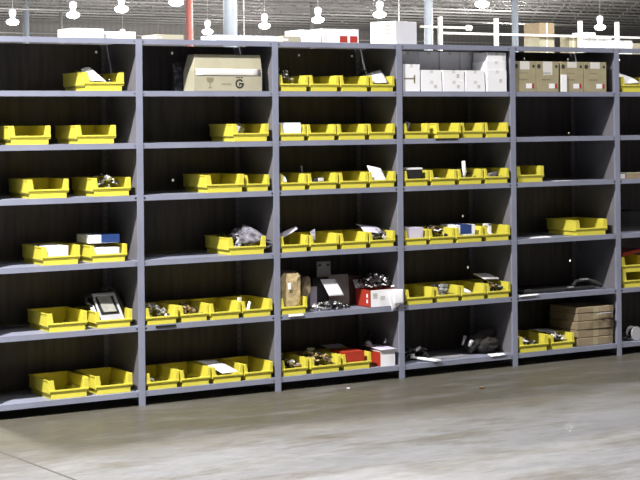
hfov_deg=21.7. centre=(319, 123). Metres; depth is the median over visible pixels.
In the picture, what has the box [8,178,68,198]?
storage bin
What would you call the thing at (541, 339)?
storage bin
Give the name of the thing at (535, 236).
paper sheet
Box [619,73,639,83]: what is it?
paper sheet
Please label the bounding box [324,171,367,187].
storage bin
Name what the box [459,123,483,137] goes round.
storage bin
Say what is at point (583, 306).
carton
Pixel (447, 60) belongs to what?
carton
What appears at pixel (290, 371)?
storage bin
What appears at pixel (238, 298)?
stick
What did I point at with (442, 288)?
fittings
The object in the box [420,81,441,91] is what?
carton
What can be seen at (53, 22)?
joist
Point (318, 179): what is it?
ring fitting
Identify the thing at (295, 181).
storage bin
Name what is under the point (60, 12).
steel post
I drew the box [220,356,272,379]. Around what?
storage bin
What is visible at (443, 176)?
storage bin
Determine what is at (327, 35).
carton
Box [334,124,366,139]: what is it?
storage bin
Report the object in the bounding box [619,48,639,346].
bay
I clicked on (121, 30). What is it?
pendant lamp
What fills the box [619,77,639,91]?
storage bin
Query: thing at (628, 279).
storage bin
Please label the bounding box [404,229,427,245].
storage bin
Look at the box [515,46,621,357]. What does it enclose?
bay
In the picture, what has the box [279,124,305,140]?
storage bin
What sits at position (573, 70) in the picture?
carton
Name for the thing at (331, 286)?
paper sheet
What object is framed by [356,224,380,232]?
paper sheet
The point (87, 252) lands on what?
storage bin
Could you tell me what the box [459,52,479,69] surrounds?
carton
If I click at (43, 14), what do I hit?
joist
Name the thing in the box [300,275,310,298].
pack
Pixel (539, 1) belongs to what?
joist
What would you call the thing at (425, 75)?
carton
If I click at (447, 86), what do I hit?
carton
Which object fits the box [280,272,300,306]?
pack
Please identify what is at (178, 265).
bay
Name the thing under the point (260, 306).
storage bin
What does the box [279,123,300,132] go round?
card
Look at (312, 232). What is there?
scrap
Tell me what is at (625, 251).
piece
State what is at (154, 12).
pipe
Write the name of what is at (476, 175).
storage bin
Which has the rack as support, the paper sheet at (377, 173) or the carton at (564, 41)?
the carton at (564, 41)
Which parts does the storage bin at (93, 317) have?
panel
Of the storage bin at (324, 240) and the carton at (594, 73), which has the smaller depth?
the storage bin at (324, 240)
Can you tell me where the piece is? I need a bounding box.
[621,247,639,256]
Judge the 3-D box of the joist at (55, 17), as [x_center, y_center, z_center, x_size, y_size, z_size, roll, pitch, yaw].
[1.434,-6.037,97.900,72.012,0.640,0.120,-1,0,-31]
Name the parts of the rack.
tie rod, rail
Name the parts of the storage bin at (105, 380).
panel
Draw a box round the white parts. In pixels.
[544,332,567,341]
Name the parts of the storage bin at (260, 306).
panel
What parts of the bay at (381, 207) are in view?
panel, shelf, shelf, shelf, shelf, shelf, shelf, shelf, post, panel, post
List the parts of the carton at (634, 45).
box lid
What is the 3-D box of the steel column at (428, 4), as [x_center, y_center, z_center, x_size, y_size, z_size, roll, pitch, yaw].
[3.839,-2.397,58.901,0.496,7.995,0.496,-1,0,-31]
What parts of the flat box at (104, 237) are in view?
lid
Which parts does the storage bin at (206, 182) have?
panel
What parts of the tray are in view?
cord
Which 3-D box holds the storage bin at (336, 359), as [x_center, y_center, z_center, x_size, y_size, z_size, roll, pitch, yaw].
[-0.042,1.502,10.528,0.226,0.099,0.313,-1,0,-31]
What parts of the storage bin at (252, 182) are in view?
panel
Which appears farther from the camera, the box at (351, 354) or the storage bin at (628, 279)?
the storage bin at (628, 279)
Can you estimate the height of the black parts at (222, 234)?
0.126 m
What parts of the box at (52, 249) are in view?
lid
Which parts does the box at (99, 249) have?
lid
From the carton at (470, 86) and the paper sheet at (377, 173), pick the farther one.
the carton at (470, 86)
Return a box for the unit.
[310,276,328,306]
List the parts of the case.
lid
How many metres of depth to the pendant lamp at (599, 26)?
76.18 m
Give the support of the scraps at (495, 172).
in the storage bin at (504, 172)
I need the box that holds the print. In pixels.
[340,36,357,42]
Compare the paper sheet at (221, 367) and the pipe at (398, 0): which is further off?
the pipe at (398, 0)
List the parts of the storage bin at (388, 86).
panel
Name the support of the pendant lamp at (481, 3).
hanging from the ceiling
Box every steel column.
[23,0,28,43]
[223,0,236,46]
[424,0,432,50]
[511,0,518,51]
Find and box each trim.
[0,42,559,52]
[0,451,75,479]
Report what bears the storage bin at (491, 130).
on the bay at (438, 327)
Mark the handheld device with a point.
(102, 301)
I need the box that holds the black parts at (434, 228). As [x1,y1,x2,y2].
[423,224,447,236]
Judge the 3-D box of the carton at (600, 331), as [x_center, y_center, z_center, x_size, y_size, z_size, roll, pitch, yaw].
[1.832,1.451,11.696,0.325,0.054,0.306,-1,0,-32]
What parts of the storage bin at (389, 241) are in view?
panel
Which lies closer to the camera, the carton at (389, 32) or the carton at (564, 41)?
the carton at (389, 32)
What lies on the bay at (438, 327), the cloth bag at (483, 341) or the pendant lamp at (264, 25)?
the cloth bag at (483, 341)
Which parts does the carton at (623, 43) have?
box lid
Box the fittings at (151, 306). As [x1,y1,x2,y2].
[145,303,170,316]
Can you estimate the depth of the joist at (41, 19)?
97.04 m
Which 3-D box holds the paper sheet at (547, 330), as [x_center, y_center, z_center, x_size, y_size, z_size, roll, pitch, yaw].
[1.544,1.429,11.517,0.173,0.018,0.125,-1,0,-31]
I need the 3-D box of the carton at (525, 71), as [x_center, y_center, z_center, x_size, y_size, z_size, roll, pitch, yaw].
[1.307,-0.317,11.357,0.189,0.206,0.280,-1,0,-31]
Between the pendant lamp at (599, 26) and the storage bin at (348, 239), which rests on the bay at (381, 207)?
the storage bin at (348, 239)
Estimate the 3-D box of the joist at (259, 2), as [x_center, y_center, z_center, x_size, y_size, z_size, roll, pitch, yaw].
[8.710,-6.107,85.939,72.012,0.640,0.120,-1,0,-31]
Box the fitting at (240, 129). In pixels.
[237,123,244,132]
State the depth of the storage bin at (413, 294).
10.82 m
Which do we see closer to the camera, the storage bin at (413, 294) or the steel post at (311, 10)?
the storage bin at (413, 294)
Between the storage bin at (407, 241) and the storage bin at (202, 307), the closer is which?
the storage bin at (202, 307)
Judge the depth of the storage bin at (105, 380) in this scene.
9.80 m
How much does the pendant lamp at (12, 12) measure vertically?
2.200 m
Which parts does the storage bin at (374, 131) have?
panel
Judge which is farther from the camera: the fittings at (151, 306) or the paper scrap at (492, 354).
the paper scrap at (492, 354)
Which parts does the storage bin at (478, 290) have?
panel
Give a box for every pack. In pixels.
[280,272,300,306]
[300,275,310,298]
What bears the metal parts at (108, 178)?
in the storage bin at (82, 186)
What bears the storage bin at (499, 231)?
on the bay at (438, 327)
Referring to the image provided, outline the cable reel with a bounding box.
[622,326,639,339]
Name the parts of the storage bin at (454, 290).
panel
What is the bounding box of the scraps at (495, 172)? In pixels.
[485,170,501,179]
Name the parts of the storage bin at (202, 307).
panel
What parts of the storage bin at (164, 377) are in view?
panel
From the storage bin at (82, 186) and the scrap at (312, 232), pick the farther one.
the scrap at (312, 232)
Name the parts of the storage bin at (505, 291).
panel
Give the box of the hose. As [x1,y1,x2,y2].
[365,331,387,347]
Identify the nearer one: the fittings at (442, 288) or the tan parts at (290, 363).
the tan parts at (290, 363)
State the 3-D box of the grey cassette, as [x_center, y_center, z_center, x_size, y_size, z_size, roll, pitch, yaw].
[0.022,0.928,10.622,0.099,0.100,0.015,-1,0,-31]
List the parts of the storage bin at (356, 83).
panel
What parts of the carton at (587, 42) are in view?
box lid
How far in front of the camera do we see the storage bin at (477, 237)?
10.98 m
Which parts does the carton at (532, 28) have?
box lid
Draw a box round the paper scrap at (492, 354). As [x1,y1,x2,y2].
[488,353,505,356]
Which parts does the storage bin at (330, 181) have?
panel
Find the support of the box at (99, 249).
in the storage bin at (87, 252)
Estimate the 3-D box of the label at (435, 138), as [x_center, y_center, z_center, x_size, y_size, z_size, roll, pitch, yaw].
[0.826,0.100,10.875,0.178,0.010,0.002,-1,0,-31]
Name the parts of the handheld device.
cord, silver frame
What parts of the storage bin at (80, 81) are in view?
panel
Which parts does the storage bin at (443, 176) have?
panel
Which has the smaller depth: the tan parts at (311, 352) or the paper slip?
the paper slip
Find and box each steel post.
[59,1,62,43]
[310,2,313,48]
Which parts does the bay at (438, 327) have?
white strip, panel, shelf, shelf, shelf, shelf, shelf, shelf, shelf, post, panel, post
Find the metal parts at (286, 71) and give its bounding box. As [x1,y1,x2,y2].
[278,68,292,83]
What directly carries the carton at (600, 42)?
on the rack
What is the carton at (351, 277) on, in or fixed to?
on the bay at (381, 207)
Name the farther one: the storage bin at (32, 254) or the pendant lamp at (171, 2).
the pendant lamp at (171, 2)
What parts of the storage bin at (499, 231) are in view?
white bracket, panel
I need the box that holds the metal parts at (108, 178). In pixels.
[94,173,118,187]
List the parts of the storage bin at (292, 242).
paper strip, panel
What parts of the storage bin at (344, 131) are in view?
panel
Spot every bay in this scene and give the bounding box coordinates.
[0,36,145,410]
[142,39,280,395]
[278,41,404,381]
[402,44,517,369]
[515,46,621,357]
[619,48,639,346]
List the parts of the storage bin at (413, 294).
panel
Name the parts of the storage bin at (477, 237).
panel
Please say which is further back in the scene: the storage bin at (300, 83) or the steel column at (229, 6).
the steel column at (229, 6)
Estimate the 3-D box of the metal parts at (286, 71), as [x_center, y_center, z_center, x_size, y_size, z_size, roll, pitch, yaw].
[-0.249,-0.276,10.381,0.109,0.142,0.201,-1,0,-31]
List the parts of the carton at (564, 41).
box lid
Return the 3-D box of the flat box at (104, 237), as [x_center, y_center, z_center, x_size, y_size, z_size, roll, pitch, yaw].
[-1.302,0.670,9.781,0.190,0.048,0.193,-1,0,-31]
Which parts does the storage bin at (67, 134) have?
panel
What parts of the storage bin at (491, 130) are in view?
panel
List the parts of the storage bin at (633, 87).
panel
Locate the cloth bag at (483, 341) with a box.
[461,328,498,352]
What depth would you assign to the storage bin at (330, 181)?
10.44 m
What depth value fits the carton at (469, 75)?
11.02 m
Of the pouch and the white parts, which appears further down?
the white parts
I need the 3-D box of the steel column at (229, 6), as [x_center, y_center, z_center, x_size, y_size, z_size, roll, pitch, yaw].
[-1.927,-2.342,35.764,0.480,7.995,0.480,-1,0,-31]
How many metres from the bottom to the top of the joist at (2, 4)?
0.640 m
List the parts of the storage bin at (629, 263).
panel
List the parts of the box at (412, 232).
lid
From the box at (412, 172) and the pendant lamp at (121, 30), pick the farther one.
the pendant lamp at (121, 30)
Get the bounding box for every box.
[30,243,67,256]
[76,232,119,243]
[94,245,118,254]
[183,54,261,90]
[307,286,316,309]
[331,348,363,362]
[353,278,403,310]
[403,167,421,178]
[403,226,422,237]
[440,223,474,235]
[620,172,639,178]
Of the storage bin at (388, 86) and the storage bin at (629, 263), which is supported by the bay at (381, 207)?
the storage bin at (388, 86)
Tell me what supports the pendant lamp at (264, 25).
hanging from the ceiling
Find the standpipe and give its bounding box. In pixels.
[186,0,192,45]
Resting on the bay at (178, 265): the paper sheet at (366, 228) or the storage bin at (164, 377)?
the storage bin at (164, 377)
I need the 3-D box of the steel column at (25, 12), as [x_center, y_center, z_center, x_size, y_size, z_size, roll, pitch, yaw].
[-13.974,-2.226,79.469,0.480,7.995,0.480,-1,0,-31]
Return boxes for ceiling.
[0,0,639,29]
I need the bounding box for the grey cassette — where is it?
[316,261,330,277]
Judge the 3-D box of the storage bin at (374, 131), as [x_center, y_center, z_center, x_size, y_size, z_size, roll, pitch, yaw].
[0.314,0.051,10.758,0.212,0.099,0.314,-1,0,-31]
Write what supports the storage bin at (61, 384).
on the bay at (32, 91)
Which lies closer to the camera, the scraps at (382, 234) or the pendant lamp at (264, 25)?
the scraps at (382, 234)
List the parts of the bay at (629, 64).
shelf, shelf, shelf, shelf, shelf, shelf, shelf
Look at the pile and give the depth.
10.69 m
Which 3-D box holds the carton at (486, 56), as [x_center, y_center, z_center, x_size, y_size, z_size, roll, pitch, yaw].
[1.136,-0.445,11.185,0.155,0.058,0.158,-1,0,-31]
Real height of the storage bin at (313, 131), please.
0.099 m
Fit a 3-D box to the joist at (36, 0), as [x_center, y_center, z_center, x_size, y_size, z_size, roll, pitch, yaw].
[4.553,-6.067,92.774,72.012,0.640,0.120,-1,0,-31]
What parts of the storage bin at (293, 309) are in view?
panel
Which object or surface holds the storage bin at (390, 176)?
on the bay at (381, 207)
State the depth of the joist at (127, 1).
85.49 m
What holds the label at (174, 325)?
attached to the bay at (178, 265)
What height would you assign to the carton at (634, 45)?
0.980 m
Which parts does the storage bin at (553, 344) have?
panel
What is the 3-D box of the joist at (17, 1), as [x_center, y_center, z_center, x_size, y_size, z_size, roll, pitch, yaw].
[6.631,-6.087,89.356,72.012,0.640,0.120,-1,0,-31]
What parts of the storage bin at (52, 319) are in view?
panel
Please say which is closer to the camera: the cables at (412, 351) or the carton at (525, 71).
the cables at (412, 351)
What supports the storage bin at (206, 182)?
on the bay at (178, 265)
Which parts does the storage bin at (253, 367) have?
panel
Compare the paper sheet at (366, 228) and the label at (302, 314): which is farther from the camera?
the paper sheet at (366, 228)
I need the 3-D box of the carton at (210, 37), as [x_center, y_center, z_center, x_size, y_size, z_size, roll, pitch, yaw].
[-0.504,-0.521,10.310,0.417,0.039,0.204,-1,0,-31]
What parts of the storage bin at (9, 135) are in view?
panel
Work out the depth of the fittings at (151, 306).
9.91 m
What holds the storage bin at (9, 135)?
on the bay at (32, 91)
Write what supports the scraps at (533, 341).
in the storage bin at (541, 339)
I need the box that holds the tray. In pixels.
[517,278,602,294]
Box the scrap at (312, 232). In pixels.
[310,229,315,241]
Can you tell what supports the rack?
on the floor
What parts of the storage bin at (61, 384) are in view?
panel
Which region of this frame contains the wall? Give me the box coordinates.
[0,13,639,133]
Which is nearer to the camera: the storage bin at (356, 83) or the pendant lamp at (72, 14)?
the storage bin at (356, 83)
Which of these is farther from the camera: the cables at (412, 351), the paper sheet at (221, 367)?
the cables at (412, 351)
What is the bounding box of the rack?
[420,17,639,132]
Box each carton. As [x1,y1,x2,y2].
[58,28,103,37]
[104,31,135,38]
[142,34,183,39]
[201,35,275,40]
[276,36,299,41]
[285,30,320,41]
[313,29,358,42]
[348,274,360,304]
[363,344,396,366]
[370,21,416,43]
[402,64,419,91]
[418,51,438,69]
[420,70,440,80]
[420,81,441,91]
[439,52,459,69]
[441,70,463,80]
[442,81,464,91]
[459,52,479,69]
[464,70,484,80]
[464,81,484,91]
[472,61,505,70]
[473,52,505,61]
[481,70,506,91]
[515,61,535,91]
[524,23,553,59]
[536,61,558,91]
[550,301,613,313]
[550,310,612,321]
[550,318,612,329]
[550,326,612,337]
[559,62,582,91]
[560,37,576,59]
[572,32,595,52]
[573,335,612,346]
[583,62,605,91]
[596,38,611,47]
[611,40,631,53]
[632,43,639,53]
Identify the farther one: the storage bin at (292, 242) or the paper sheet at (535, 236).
the paper sheet at (535, 236)
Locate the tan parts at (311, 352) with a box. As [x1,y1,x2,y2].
[296,348,334,365]
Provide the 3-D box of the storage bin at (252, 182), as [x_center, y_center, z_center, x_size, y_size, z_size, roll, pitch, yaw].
[-0.461,0.363,10.312,0.173,0.099,0.314,-1,0,-32]
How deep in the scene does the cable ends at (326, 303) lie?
10.47 m
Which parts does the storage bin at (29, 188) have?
panel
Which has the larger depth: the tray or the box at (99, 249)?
the tray
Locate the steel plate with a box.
[419,352,469,358]
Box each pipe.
[0,0,639,27]
[0,5,559,44]
[243,0,244,46]
[398,0,399,20]
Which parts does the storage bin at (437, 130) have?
panel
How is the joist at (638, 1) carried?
attached to the ceiling
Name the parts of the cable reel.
cord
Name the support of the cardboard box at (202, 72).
on the bay at (178, 265)
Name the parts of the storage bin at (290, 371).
panel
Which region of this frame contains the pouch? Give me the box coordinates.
[172,61,183,90]
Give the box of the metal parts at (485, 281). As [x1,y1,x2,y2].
[475,280,502,290]
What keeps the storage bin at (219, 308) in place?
on the bay at (178, 265)
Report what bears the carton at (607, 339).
on the bay at (589, 155)
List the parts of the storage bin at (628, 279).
panel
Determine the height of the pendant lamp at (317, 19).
2.200 m
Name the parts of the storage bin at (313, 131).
panel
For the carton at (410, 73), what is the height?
0.175 m
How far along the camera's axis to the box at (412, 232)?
10.78 m
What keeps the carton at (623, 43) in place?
on the rack
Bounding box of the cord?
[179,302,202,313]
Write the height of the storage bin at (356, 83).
0.099 m
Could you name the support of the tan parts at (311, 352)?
in the storage bin at (336, 359)
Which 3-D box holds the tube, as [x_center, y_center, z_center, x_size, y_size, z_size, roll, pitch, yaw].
[0.948,0.317,10.992,0.032,0.144,0.025,-1,0,-31]
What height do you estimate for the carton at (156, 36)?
0.034 m
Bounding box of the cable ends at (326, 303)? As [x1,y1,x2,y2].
[306,300,351,310]
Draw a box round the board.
[328,274,349,304]
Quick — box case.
[621,209,639,231]
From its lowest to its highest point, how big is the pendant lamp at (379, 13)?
2.200 m
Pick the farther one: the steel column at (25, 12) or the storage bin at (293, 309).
the steel column at (25, 12)
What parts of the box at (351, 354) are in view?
lid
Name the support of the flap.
on the pack at (290, 283)
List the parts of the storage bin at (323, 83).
panel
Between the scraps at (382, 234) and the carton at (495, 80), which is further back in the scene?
the carton at (495, 80)
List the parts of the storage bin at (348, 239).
panel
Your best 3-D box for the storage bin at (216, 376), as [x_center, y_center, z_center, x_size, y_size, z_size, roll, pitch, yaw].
[-0.633,1.508,10.174,0.213,0.099,0.314,-1,0,-31]
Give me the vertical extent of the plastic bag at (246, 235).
0.163 m
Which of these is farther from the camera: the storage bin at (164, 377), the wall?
the wall
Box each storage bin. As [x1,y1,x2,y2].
[0,126,50,144]
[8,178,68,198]
[21,242,79,265]
[27,306,87,332]
[29,371,88,398]
[55,125,115,143]
[62,72,123,90]
[70,242,126,262]
[71,176,130,196]
[74,367,132,394]
[75,306,132,328]
[145,302,177,324]
[145,364,178,389]
[157,299,208,321]
[158,361,210,386]
[182,173,243,192]
[187,297,240,319]
[189,358,242,382]
[204,234,265,254]
[209,124,268,141]
[218,295,272,316]
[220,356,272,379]
[242,174,269,190]
[278,75,308,90]
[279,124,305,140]
[279,173,306,189]
[280,226,308,252]
[280,296,307,314]
[281,352,307,376]
[285,350,340,373]
[288,172,337,189]
[292,231,338,250]
[304,124,336,139]
[306,75,338,90]
[317,230,367,248]
[317,347,371,369]
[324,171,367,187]
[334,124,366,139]
[337,76,368,90]
[346,229,395,247]
[357,170,395,186]
[365,124,394,138]
[367,76,394,90]
[402,123,429,138]
[403,170,428,185]
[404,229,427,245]
[404,284,434,304]
[411,282,459,301]
[414,226,454,243]
[422,169,456,184]
[428,123,460,137]
[433,225,483,242]
[436,168,482,184]
[437,280,485,300]
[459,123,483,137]
[460,279,510,298]
[471,223,510,240]
[472,167,508,183]
[482,122,508,137]
[516,165,543,181]
[518,330,548,352]
[525,329,574,348]
[546,217,607,235]
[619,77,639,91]
[621,254,639,272]
[621,271,639,287]
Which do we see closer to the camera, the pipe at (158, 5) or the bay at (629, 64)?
the bay at (629, 64)
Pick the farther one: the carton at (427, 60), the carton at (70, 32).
the carton at (427, 60)
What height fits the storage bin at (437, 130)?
0.099 m
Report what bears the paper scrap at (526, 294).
on the bay at (589, 155)
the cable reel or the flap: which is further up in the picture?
the flap
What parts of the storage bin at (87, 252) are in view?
panel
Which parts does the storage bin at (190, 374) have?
panel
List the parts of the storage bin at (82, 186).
panel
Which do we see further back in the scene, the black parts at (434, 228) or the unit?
the black parts at (434, 228)
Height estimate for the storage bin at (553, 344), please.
0.099 m
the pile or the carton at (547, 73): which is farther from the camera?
the carton at (547, 73)
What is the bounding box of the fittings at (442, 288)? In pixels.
[430,283,449,294]
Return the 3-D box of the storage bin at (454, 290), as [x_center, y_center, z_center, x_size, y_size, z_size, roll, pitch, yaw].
[0.757,1.113,11.022,0.200,0.099,0.313,-1,0,-31]
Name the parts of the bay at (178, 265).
panel, shelf, shelf, shelf, shelf, shelf, shelf, shelf, post, panel, post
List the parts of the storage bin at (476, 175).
panel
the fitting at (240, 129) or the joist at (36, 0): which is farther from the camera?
the joist at (36, 0)
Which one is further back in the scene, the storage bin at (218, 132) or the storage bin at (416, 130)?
the storage bin at (416, 130)
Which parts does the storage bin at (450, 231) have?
panel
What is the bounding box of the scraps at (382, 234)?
[372,229,386,239]
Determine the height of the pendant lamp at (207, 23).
2.200 m
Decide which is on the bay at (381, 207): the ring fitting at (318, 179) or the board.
the board
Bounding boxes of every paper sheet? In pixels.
[198,359,237,372]
[320,279,343,295]
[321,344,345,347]
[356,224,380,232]
[363,70,387,82]
[367,165,385,179]
[529,236,549,238]
[529,328,557,332]
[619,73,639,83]
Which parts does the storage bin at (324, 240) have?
panel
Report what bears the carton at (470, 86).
on the bay at (438, 327)
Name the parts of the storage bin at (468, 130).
panel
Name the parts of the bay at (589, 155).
panel, shelf, shelf, shelf, shelf, shelf, shelf, shelf, post, panel, post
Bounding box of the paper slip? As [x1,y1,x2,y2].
[81,67,105,81]
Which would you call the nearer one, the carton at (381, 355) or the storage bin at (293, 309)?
the storage bin at (293, 309)
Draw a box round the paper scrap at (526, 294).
[518,294,537,296]
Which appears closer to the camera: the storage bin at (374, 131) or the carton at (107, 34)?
the carton at (107, 34)
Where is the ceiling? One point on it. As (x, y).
(0, 0)
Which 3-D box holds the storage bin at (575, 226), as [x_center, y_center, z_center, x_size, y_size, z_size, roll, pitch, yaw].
[1.798,0.719,11.678,0.295,0.107,0.313,-1,0,-32]
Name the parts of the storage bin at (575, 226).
panel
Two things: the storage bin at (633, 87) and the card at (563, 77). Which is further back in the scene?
the storage bin at (633, 87)
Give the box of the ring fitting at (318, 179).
[300,166,323,181]
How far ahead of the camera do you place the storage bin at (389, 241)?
10.65 m
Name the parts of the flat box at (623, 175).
lid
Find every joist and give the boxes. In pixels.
[0,0,639,21]
[0,0,639,24]
[0,0,639,25]
[0,0,639,29]
[0,2,639,31]
[0,6,639,33]
[0,9,639,35]
[0,12,639,35]
[56,0,639,18]
[165,0,639,15]
[273,0,639,12]
[378,0,639,9]
[485,0,639,5]
[584,0,639,2]
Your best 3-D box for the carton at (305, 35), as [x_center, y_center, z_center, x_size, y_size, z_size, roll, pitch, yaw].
[-0.108,-0.546,10.551,0.145,0.082,0.204,-1,0,-31]
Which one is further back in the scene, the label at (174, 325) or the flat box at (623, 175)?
the flat box at (623, 175)
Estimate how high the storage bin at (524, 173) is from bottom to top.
0.107 m
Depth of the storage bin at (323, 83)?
10.45 m
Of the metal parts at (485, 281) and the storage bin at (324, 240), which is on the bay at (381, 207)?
the storage bin at (324, 240)
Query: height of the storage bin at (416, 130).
0.099 m
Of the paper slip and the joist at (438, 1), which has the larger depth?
the joist at (438, 1)
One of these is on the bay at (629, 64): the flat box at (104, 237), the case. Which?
the case
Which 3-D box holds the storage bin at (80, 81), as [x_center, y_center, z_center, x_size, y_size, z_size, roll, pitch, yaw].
[-1.328,-0.242,9.777,0.258,0.107,0.313,-1,0,-31]
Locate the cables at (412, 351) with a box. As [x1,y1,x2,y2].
[405,345,428,359]
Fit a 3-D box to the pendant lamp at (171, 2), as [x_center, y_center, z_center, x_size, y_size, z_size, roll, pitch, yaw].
[-5.029,-5.215,58.252,0.540,2.200,0.540,-1,0,-31]
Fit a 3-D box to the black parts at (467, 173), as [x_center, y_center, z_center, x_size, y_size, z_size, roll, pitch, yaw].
[0.913,0.345,11.111,0.158,0.100,0.206,-1,0,-31]
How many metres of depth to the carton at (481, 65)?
11.12 m
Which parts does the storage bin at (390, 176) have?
panel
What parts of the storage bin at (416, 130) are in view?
panel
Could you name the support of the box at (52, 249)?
in the storage bin at (32, 254)
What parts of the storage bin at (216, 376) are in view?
panel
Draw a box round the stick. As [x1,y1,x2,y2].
[237,297,250,309]
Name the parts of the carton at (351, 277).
lid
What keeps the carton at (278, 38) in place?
on the bay at (381, 207)
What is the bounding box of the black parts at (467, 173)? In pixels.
[455,168,470,176]
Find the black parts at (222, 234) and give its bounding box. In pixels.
[217,232,237,245]
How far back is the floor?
8.89 m
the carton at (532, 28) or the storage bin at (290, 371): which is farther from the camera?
the carton at (532, 28)
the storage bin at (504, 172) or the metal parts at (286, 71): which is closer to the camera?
the metal parts at (286, 71)
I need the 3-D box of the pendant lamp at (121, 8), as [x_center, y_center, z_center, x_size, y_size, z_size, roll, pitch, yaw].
[-7.317,-5.193,61.436,0.540,2.200,0.540,-1,0,-31]
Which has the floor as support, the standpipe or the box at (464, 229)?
the standpipe
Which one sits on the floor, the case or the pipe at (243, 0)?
the pipe at (243, 0)
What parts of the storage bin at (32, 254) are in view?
panel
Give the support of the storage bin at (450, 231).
on the bay at (438, 327)
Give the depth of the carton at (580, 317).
11.57 m
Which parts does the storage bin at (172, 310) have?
panel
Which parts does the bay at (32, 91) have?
panel, shelf, shelf, shelf, shelf, shelf, shelf, shelf, post, panel, post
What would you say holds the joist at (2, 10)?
attached to the ceiling
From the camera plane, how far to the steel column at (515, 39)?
76.90 m
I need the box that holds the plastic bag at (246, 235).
[229,224,270,246]
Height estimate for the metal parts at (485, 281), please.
0.101 m
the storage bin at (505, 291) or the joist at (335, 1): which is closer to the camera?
the storage bin at (505, 291)
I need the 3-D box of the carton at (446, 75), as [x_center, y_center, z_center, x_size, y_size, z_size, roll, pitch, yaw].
[0.835,-0.315,11.001,0.170,0.069,0.158,-1,0,-31]
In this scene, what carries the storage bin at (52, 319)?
on the bay at (32, 91)
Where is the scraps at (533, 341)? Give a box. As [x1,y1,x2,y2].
[523,337,535,344]
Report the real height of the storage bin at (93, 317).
0.099 m
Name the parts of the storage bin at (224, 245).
panel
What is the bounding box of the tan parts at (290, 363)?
[281,355,301,368]
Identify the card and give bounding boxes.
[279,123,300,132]
[473,273,498,279]
[561,74,566,91]
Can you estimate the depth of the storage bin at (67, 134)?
9.67 m
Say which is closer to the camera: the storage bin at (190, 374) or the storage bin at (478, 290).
the storage bin at (190, 374)
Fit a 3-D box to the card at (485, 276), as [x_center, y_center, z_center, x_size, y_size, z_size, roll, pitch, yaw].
[1.116,1.025,11.210,0.134,0.042,0.115,-1,0,-40]
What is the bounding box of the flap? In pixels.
[280,269,300,275]
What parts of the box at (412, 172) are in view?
lid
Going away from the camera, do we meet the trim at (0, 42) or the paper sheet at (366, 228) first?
the paper sheet at (366, 228)
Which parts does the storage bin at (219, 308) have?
panel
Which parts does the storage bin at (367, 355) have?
panel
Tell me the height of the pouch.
0.187 m
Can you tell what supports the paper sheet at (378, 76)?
on the storage bin at (388, 86)
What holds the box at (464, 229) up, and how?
in the storage bin at (477, 237)
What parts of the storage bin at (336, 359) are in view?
panel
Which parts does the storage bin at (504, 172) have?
panel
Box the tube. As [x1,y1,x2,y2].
[461,161,465,176]
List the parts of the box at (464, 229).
lid, blue panel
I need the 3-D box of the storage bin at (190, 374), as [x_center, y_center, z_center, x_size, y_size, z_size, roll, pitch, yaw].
[-0.819,1.510,10.061,0.205,0.099,0.314,-1,0,-32]
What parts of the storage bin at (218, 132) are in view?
panel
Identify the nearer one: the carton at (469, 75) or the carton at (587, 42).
the carton at (469, 75)
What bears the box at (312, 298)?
on the bay at (381, 207)
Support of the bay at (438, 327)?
on the floor
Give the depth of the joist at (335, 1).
82.78 m
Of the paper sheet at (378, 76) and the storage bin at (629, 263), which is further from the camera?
the storage bin at (629, 263)
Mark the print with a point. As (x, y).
(343, 39)
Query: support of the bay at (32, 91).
on the floor
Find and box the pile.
[357,273,393,288]
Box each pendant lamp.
[6,0,18,24]
[66,1,79,17]
[114,0,128,12]
[120,13,124,31]
[169,0,183,5]
[202,2,212,33]
[259,0,270,28]
[312,7,323,22]
[373,1,385,17]
[475,0,488,7]
[594,15,605,29]
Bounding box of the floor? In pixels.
[0,179,639,479]
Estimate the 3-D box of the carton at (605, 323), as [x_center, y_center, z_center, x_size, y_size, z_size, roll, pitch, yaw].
[1.831,1.394,11.690,0.325,0.056,0.306,-1,0,-31]
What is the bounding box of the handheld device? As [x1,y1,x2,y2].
[85,286,124,322]
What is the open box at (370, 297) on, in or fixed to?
on the bay at (381, 207)
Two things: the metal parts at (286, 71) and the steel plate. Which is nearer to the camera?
the metal parts at (286, 71)
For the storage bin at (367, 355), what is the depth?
10.55 m
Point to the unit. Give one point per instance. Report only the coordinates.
(322, 295)
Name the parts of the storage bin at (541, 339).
panel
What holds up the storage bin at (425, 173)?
on the bay at (438, 327)
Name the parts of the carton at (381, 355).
loose lid, lid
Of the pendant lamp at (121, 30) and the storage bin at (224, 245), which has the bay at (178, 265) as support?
the storage bin at (224, 245)
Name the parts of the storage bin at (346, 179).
panel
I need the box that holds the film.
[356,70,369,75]
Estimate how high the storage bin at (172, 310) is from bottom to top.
0.099 m
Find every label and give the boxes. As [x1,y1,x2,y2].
[156,324,175,327]
[289,313,303,316]
[435,138,457,139]
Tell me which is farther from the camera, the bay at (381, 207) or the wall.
the wall
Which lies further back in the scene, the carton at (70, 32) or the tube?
the tube

